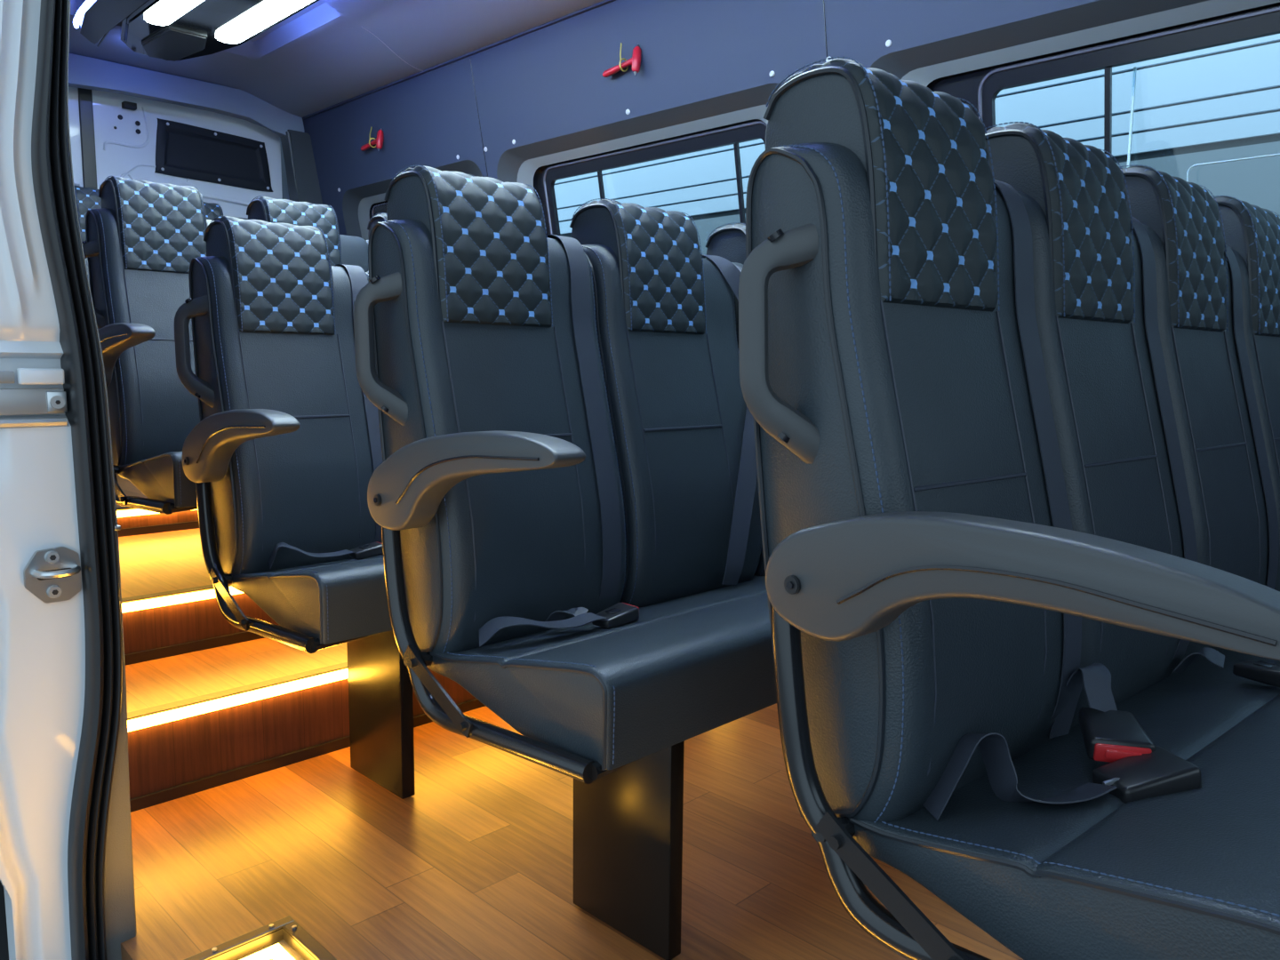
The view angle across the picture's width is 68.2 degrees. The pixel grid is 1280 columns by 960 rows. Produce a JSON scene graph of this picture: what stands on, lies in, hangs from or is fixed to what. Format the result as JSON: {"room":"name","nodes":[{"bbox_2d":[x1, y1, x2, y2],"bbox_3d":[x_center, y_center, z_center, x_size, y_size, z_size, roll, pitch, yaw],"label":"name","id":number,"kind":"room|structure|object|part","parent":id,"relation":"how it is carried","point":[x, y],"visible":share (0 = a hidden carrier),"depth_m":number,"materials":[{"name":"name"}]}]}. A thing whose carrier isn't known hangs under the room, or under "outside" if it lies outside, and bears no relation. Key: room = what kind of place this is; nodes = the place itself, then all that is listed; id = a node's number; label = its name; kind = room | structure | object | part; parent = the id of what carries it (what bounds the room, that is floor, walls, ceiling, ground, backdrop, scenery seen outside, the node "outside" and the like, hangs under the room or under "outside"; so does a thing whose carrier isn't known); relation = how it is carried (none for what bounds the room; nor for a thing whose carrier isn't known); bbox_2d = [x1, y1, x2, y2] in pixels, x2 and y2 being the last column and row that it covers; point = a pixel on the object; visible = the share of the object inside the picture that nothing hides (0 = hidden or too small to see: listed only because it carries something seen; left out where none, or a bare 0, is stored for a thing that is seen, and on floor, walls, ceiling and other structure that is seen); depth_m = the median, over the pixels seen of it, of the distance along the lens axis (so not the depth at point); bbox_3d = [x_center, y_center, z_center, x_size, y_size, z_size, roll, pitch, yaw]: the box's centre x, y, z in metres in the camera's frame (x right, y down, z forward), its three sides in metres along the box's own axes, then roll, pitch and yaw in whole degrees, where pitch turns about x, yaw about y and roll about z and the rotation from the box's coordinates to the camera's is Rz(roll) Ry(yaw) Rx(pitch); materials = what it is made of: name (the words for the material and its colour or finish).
{"room":"vehicle interior","nodes":[
{"label":"vehicle interior","id":0,"kind":"room"},
{"bbox_2d":[68,52,304,199],"bbox_3d":[-2.638,-0.893,4.810,0.370,2.500,2.600,7,10,44],"label":"wall","id":1,"kind":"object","parent":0,"point":[84,72],"visible":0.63,"depth_m":4.75,"materials":[{"name":"blue"}]},
{"bbox_2d":[77,88,97,188],"bbox_3d":[-2.725,-0.945,4.728,0.072,2.020,0.060,7,10,44],"label":"trim","id":2,"kind":"structure","parent":1,"relation":"attached to","point":[84,95],"depth_m":4.62,"materials":[{"name":"grey plastic"}]},
{"bbox_2d":[68,86,83,186],"bbox_3d":[-3.055,-0.902,4.343,0.110,2.020,0.955,7,10,44],"label":"door","id":3,"kind":"structure","parent":2,"relation":"attached to","point":[73,92],"depth_m":4.59,"materials":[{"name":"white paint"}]},
{"bbox_2d":[91,89,282,219],"bbox_3d":[-2.343,-0.980,5.055,0.110,2.020,0.945,7,10,44],"label":"door","id":4,"kind":"structure","parent":1,"relation":"in","point":[231,161],"depth_m":4.95,"materials":[{"name":"white paint"}]},
{"bbox_2d":[280,129,322,204],"bbox_3d":[-1.850,-1.013,5.365,0.110,1.820,0.288,7,10,44],"label":"pillar","id":5,"kind":"object","parent":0,"point":[301,173],"visible":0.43,"depth_m":5.20,"materials":[{"name":"grey plastic"}]},
{"bbox_2d":[68,0,603,117],"bbox_3d":[-0.326,-1.695,2.239,6.500,0.148,2.080,7,10,44],"label":"ceiling","id":6,"kind":"structure","parent":0,"point":[327,53],"depth_m":4.22,"materials":[{"name":"blue"}]},
{"bbox_2d":[72,0,149,47],"bbox_3d":[-0.947,-1.721,2.564,4.080,0.110,0.195,7,10,44],"label":"duct","id":7,"kind":"object","parent":6,"relation":"attached to","point":[95,19],"visible":1,"depth_m":3.70,"materials":[{"name":"black"}]},
{"bbox_3d":[-0.892,-1.678,2.626,4.080,0.008,0.039,7,10,44],"label":"edge trim","id":8,"kind":"part","parent":7,"relation":"part of","materials":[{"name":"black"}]},
{"bbox_2d":[120,0,319,61],"bbox_3d":[-0.750,-1.756,2.811,4.152,0.127,0.459,7,10,44],"label":"ceiling light","id":9,"kind":"object","parent":6,"relation":"attached to","point":[173,30],"visible":0.99,"depth_m":3.80,"materials":[{"name":"black"}]},
{"bbox_2d":[120,703,1023,959],"bbox_3d":[-0.232,0.678,2.641,6.500,0.060,2.410,7,10,44],"label":"floor","id":10,"kind":"structure","parent":0,"point":[477,863],"depth_m":1.82,"materials":[{"name":"brown wood"}]},
{"bbox_2d":[183,915,337,959],"bbox_3d":[-0.043,1.001,0.934,1.865,0.308,0.260,7,10,44],"label":"floor light","id":11,"kind":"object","parent":10,"relation":"on","point":[284,939],"depth_m":1.58,"materials":[{"name":"gold metal"}]},
{"bbox_2d":[174,216,415,799],"bbox_3d":[-0.271,0.004,2.581,0.619,1.286,1.749,7,10,44],"label":"seat","id":12,"kind":"object","parent":10,"relation":"on","point":[282,456],"visible":0.3,"depth_m":2.13,"materials":[{"name":"grey leather"}]},
{"bbox_3d":[-0.982,-0.286,2.124,0.115,0.269,0.048,0,7,-7],"label":"grab handle","id":13,"kind":"part","parent":12,"relation":"part of","materials":[{"name":"grey plastic"}]},
{"bbox_3d":[-0.826,-0.064,1.935,0.474,0.169,0.053,7,10,44],"label":"armrest","id":14,"kind":"part","parent":12,"relation":"part of","materials":[{"name":"grey plastic"}]},
{"bbox_3d":[-0.807,-0.144,2.262,0.235,0.747,0.402,7,10,44],"label":"backrest","id":15,"kind":"part","parent":12,"relation":"part of","materials":[{"name":"black leather"}]},
{"bbox_3d":[-0.699,0.150,2.103,0.509,0.335,0.373,7,10,44],"label":"frame","id":16,"kind":"part","parent":12,"relation":"part of","materials":[{"name":"black metal"}]},
{"bbox_2d":[224,554,392,644],"bbox_3d":[-0.200,0.172,2.581,0.485,0.145,1.660,7,10,44],"label":"seat cushion","id":17,"kind":"object","parent":12,"relation":"on","point":[324,599],"depth_m":1.91,"materials":[{"name":"black leather"}]},
{"bbox_3d":[-0.595,0.486,2.162,0.236,0.422,0.032,7,10,44],"label":"post","id":18,"kind":"part","parent":12,"relation":"part of","materials":[{"name":"black paint"}]},
{"bbox_2d":[125,637,484,812],"bbox_3d":[-0.562,0.518,2.823,0.408,0.209,2.215,7,10,44],"label":"step","id":19,"kind":"structure","parent":10,"relation":"on","point":[198,721],"depth_m":2.23,"materials":[{"name":"brown wood"}]},
{"bbox_2d":[118,528,280,664],"bbox_3d":[-1.045,0.274,3.279,0.982,0.164,2.215,7,10,44],"label":"step","id":20,"kind":"structure","parent":19,"relation":"on","point":[170,606],"depth_m":2.51,"materials":[{"name":"brown wood"}]},
{"bbox_2d":[116,474,199,536],"bbox_3d":[-1.980,0.029,4.186,1.682,0.096,2.215,7,10,44],"label":"step","id":21,"kind":"structure","parent":20,"relation":"on","point":[132,521],"depth_m":3.31,"materials":[{"name":"brown wood"}]},
{"bbox_2d":[74,185,223,283],"bbox_3d":[-2.189,-0.698,4.421,0.619,1.286,1.749,7,10,44],"label":"seat","id":22,"kind":"object","parent":21,"relation":"on","point":[86,198],"visible":0.06,"depth_m":4.27,"materials":[{"name":"grey leather"}]},
{"bbox_3d":[-2.428,-0.878,4.398,0.235,0.747,0.402,7,10,44],"label":"backrest","id":23,"kind":"part","parent":22,"relation":"part of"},
{"bbox_3d":[-1.392,0.138,3.611,0.008,0.026,2.215,7,10,44],"label":"trim","id":24,"kind":"part","parent":21,"relation":"part of","materials":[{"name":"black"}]},
{"bbox_3d":[-0.706,0.386,2.952,0.008,0.026,2.215,7,10,44],"label":"trim","id":25,"kind":"part","parent":20,"relation":"part of","materials":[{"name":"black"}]},
{"bbox_2d":[81,176,387,514],"bbox_3d":[-0.801,-0.338,3.072,0.619,1.104,1.749,7,10,44],"label":"seat","id":26,"kind":"object","parent":20,"relation":"on","point":[140,247],"visible":0.37,"depth_m":2.63,"materials":[{"name":"grey leather"}]},
{"bbox_3d":[-1.512,-0.537,2.627,0.115,0.269,0.048,0,7,-7],"label":"grab handle","id":27,"kind":"part","parent":26,"relation":"part of","materials":[{"name":"grey plastic"}]},
{"bbox_3d":[-1.356,-0.315,2.438,0.474,0.169,0.053,7,10,44],"label":"armrest","id":28,"kind":"part","parent":26,"relation":"part of","materials":[{"name":"grey plastic"}]},
{"bbox_3d":[-1.337,-0.395,2.764,0.235,0.747,0.402,7,10,44],"label":"backrest","id":29,"kind":"part","parent":26,"relation":"part of","materials":[{"name":"black leather"}]},
{"bbox_3d":[-1.229,-0.102,2.605,0.509,0.335,0.373,7,10,44],"label":"frame","id":30,"kind":"part","parent":26,"relation":"part of","materials":[{"name":"black metal"}]},
{"bbox_2d":[118,451,197,507],"bbox_3d":[-0.730,-0.080,3.084,0.485,0.145,1.660,7,10,44],"label":"seat cushion","id":31,"kind":"object","parent":26,"relation":"on","point":[159,476],"depth_m":2.40,"materials":[{"name":"black leather"}]},
{"bbox_3d":[-1.041,-0.428,3.060,0.235,0.747,0.402,7,10,44],"label":"backrest","id":32,"kind":"part","parent":26,"relation":"part of","materials":[{"name":"grey leather"}]},
{"bbox_3d":[-0.427,0.626,2.699,0.008,0.026,2.215,7,10,44],"label":"trim","id":33,"kind":"part","parent":19,"relation":"part of","materials":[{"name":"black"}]},
{"bbox_2d":[353,164,776,959],"bbox_3d":[0.299,0.077,2.018,0.619,1.286,1.749,7,10,44],"label":"seat","id":34,"kind":"object","parent":10,"relation":"on","point":[564,497],"visible":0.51,"depth_m":1.59,"materials":[{"name":"grey leather"}]},
{"bbox_3d":[-0.411,-0.213,1.562,0.115,0.269,0.048,0,7,-7],"label":"grab handle","id":35,"kind":"part","parent":34,"relation":"part of","materials":[{"name":"grey plastic"}]},
{"bbox_3d":[-0.255,0.009,1.372,0.474,0.169,0.053,7,10,44],"label":"armrest","id":36,"kind":"part","parent":34,"relation":"part of","materials":[{"name":"grey plastic"}]},
{"bbox_3d":[-0.236,-0.071,1.699,0.235,0.747,0.402,7,10,44],"label":"backrest","id":37,"kind":"part","parent":34,"relation":"part of","materials":[{"name":"black leather"}]},
{"bbox_3d":[-0.128,0.223,1.540,0.509,0.335,0.373,7,10,44],"label":"frame","id":38,"kind":"part","parent":34,"relation":"part of","materials":[{"name":"black metal"}]},
{"bbox_2d":[419,575,776,770],"bbox_3d":[0.371,0.244,2.018,0.485,0.145,1.660,7,10,44],"label":"seat cushion","id":39,"kind":"object","parent":34,"relation":"on","point":[612,675],"depth_m":1.45,"materials":[{"name":"black leather"}]},
{"bbox_3d":[-0.025,0.559,1.599,0.236,0.422,0.032,7,10,44],"label":"post","id":40,"kind":"part","parent":34,"relation":"part of","materials":[{"name":"black paint"}]},
{"bbox_3d":[0.060,-0.104,1.995,0.235,0.747,0.402,7,10,44],"label":"backrest","id":41,"kind":"part","parent":34,"relation":"part of","materials":[{"name":"black leather"}]},
{"bbox_3d":[0.356,-0.137,2.291,0.235,0.747,0.402,7,10,44],"label":"backrest","id":42,"kind":"part","parent":34,"relation":"part of","materials":[{"name":"black leather"}]},
{"bbox_2d":[738,56,1279,959],"bbox_3d":[0.865,0.158,1.381,1.659,1.286,0.619,-5,9,-41],"label":"seat","id":43,"kind":"object","parent":10,"relation":"on","point":[1011,392],"visible":1,"depth_m":1.01,"materials":[{"name":"grey leather"}]},
{"bbox_3d":[0.160,-0.141,1.004,0.115,0.269,0.048,0,7,-3],"label":"grab handle","id":44,"kind":"part","parent":43,"relation":"part of","materials":[{"name":"grey plastic"}]},
{"bbox_2d":[785,581,793,589],"bbox_3d":[0.148,0.104,0.934,0.003,0.008,0.007,-5,18,-41],"label":"screw","id":45,"kind":"object","parent":43,"relation":"attached to","point":[789,585],"depth_m":0.93,"materials":[{"name":"black metal"}]},
{"bbox_3d":[0.438,0.297,0.962,0.373,0.335,0.509,-5,9,-41],"label":"frame","id":46,"kind":"part","parent":43,"relation":"part of","materials":[{"name":"black metal"}]},
{"bbox_3d":[0.343,0.003,1.129,0.402,0.747,0.235,-5,9,-41],"label":"backrest","id":47,"kind":"part","parent":43,"relation":"part of","materials":[{"name":"black leather"}]},
{"bbox_3d":[0.304,0.103,0.803,0.053,0.136,0.484,-5,9,-41],"label":"armrest","id":48,"kind":"part","parent":43,"relation":"part of","materials":[{"name":"grey plastic"}]},
{"bbox_2d":[837,648,1279,959],"bbox_3d":[0.923,0.328,1.366,1.540,0.145,0.485,-5,9,-41],"label":"seat cushion","id":49,"kind":"object","parent":43,"relation":"on","point":[1145,825],"depth_m":0.95,"materials":[{"name":"black leather"}]},
{"bbox_3d":[0.637,-0.025,1.384,0.402,0.747,0.235,-5,9,-41],"label":"backrest","id":50,"kind":"part","parent":43,"relation":"part of","materials":[{"name":"black leather"}]},
{"bbox_3d":[0.930,-0.053,1.639,0.402,0.747,0.235,-5,9,-41],"label":"backrest","id":51,"kind":"part","parent":43,"relation":"part of","materials":[{"name":"black leather"}]},
{"bbox_3d":[1.224,-0.081,1.894,0.402,0.747,0.235,-5,9,-41],"label":"backrest","id":52,"kind":"part","parent":43,"relation":"part of","materials":[{"name":"black leather"}]},
{"bbox_2d":[302,0,1098,235],"bbox_3d":[0.549,-0.577,3.270,6.500,2.297,0.434,7,10,44],"label":"wall","id":53,"kind":"structure","parent":0,"point":[547,83],"depth_m":3.57,"materials":[{"name":"blue plastic"}]},
{"bbox_2d":[360,127,383,151],"bbox_3d":[-1.351,-1.721,4.766,0.188,0.152,0.046,7,9,43],"label":"hammer","id":54,"kind":"object","parent":53,"relation":"attached to","point":[379,141],"visible":1,"depth_m":4.71,"materials":[{"name":"red plastic"}]},
{"bbox_3d":[-1.360,-1.696,4.777,0.163,0.039,0.027,3,-3,45],"label":"handle","id":55,"kind":"part","parent":54,"relation":"part of","materials":[{"name":"red plastic"}]},
{"bbox_2d":[342,160,482,239],"bbox_3d":[-1.100,-1.086,4.821,1.300,0.868,0.227,7,10,44],"label":"window","id":56,"kind":"structure","parent":53,"relation":"in","point":[360,204],"depth_m":5.07,"materials":[{"name":"grey plastic"}]},
{"bbox_3d":[-1.082,-1.105,4.852,0.931,0.671,0.129,7,10,44],"label":"frame trim","id":57,"kind":"part","parent":56,"relation":"part of","materials":[{"name":"grey"}]},
{"bbox_3d":[-1.077,-1.106,4.857,0.920,0.660,0.132,7,10,44],"label":"frame","id":58,"kind":"part","parent":56,"relation":"part of","materials":[{"name":"black"}]},
{"bbox_2d":[302,0,615,119],"bbox_3d":[0.413,-1.709,2.986,6.500,0.024,0.042,7,10,44],"label":"trim","id":59,"kind":"structure","parent":53,"relation":"attached to","point":[604,2],"depth_m":4.08,"materials":[{"name":"blue plastic"}]},
{"bbox_2d":[602,42,641,77],"bbox_3d":[-0.067,-1.557,3.500,0.188,0.152,0.046,7,9,43],"label":"hammer","id":60,"kind":"object","parent":53,"relation":"attached to","point":[635,60],"visible":1,"depth_m":3.46,"materials":[{"name":"red plastic"}]},
{"bbox_3d":[-0.076,-1.532,3.512,0.163,0.039,0.027,3,-3,45],"label":"handle","id":61,"kind":"part","parent":60,"relation":"part of","materials":[{"name":"red plastic"}]},
{"bbox_2d":[496,82,782,235],"bbox_3d":[0.006,-0.945,3.731,1.620,0.868,0.227,7,10,44],"label":"window","id":62,"kind":"structure","parent":53,"relation":"in","point":[734,118],"depth_m":3.62,"materials":[{"name":"grey plastic"}]},
{"bbox_3d":[0.053,-0.961,3.733,1.231,0.671,0.129,7,10,44],"label":"frame trim","id":63,"kind":"part","parent":62,"relation":"part of","materials":[{"name":"grey"}]},
{"bbox_3d":[0.058,-0.961,3.738,1.220,0.660,0.132,7,10,44],"label":"frame","id":64,"kind":"part","parent":62,"relation":"part of","materials":[{"name":"black"}]},
{"bbox_2d":[869,0,1279,181],"bbox_3d":[1.545,-0.749,2.213,2.280,0.868,0.227,7,10,44],"label":"window","id":65,"kind":"structure","parent":53,"relation":"in","point":[973,68],"depth_m":2.49,"materials":[{"name":"grey plastic"}]},
{"bbox_3d":[1.616,-0.761,2.191,1.721,0.671,0.129,7,10,44],"label":"frame trim","id":66,"kind":"part","parent":65,"relation":"part of","materials":[{"name":"grey"}]},
{"bbox_3d":[1.621,-0.762,2.196,1.710,0.660,0.132,7,10,44],"label":"frame","id":67,"kind":"part","parent":65,"relation":"part of","materials":[{"name":"black"}]},
{"bbox_3d":[-1.086,-0.257,1.654,6.500,2.617,0.040,7,10,44],"label":"wall","id":68,"kind":"structure","parent":0,"visible":0},
{"bbox_2d":[0,880,8,959],"bbox_3d":[-1.145,0.120,1.514,0.080,1.900,0.300,7,10,44],"label":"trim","id":69,"kind":"structure","parent":68,"relation":"attached to","point":[4,939],"depth_m":1.60,"materials":[{"name":"black"}]},
{"bbox_2d":[0,0,85,959],"bbox_3d":[-0.997,0.044,1.406,0.092,1.720,0.289,7,10,44],"label":"door","id":70,"kind":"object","parent":68,"relation":"attached to","point":[43,644],"visible":0.94,"depth_m":1.44,"materials":[{"name":"white paint"}]},
{"bbox_2d":[0,368,67,428],"bbox_3d":[-0.959,-0.119,1.380,0.032,0.088,0.212,7,10,44],"label":"rail","id":71,"kind":"object","parent":70,"relation":"attached to","point":[12,401],"visible":1,"depth_m":1.42,"materials":[{"name":"silver metal"}]},
{"bbox_3d":[-0.889,-0.119,1.442,0.005,0.031,0.026,7,10,44],"label":"bolt plate","id":72,"kind":"part","parent":71,"relation":"part of","materials":[{"name":"silver metal"}]},
{"bbox_2d":[23,546,81,603],"bbox_3d":[-0.890,0.148,1.443,0.038,0.085,0.077,7,10,44],"label":"latch","id":73,"kind":"object","parent":70,"relation":"attached to","point":[54,574],"depth_m":1.45,"materials":[{"name":"silver metal"}]},
{"bbox_2d":[49,554,55,559],"bbox_3d":[-0.896,0.119,1.445,0.001,0.008,0.009,7,10,44],"label":"screw","id":74,"kind":"object","parent":73,"relation":"attached to","point":[52,556],"depth_m":1.44,"materials":[{"name":"black"}]},
{"bbox_2d":[52,589,58,594],"bbox_3d":[-0.897,0.172,1.451,0.001,0.008,0.009,7,10,44],"label":"screw","id":75,"kind":"object","parent":73,"relation":"attached to","point":[54,591],"depth_m":1.45,"materials":[{"name":"black"}]},
{"bbox_2d":[31,0,122,959],"bbox_3d":[-0.875,0.037,1.471,0.068,1.720,0.099,7,10,44],"label":"seal","id":76,"kind":"object","parent":70,"relation":"attached to","point":[80,360],"visible":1,"depth_m":1.47,"materials":[{"name":"black rubber"}]},
{"bbox_2d":[66,0,136,959],"bbox_3d":[-0.878,0.032,1.516,0.080,1.720,0.059,7,10,44],"label":"door seal","id":77,"kind":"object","parent":68,"relation":"attached to","point":[120,916],"depth_m":1.55,"materials":[{"name":"grey plastic"}]},
{"label":"outside","id":78,"kind":"structure","parent":0,"visible":0},
{"bbox_3d":[-0.027,1.143,4.410,22.000,0.100,18.000,7,10,44],"label":"ground","id":79,"kind":"structure","parent":78,"visible":0},
{"bbox_2d":[554,33,1279,258],"bbox_3d":[0.517,-1.194,6.090,18.000,4.150,0.300,7,10,44],"label":"window","id":80,"kind":"structure","parent":79,"relation":"on","point":[1221,102],"depth_m":4.14,"materials":[{"name":"blue"}]}
]}

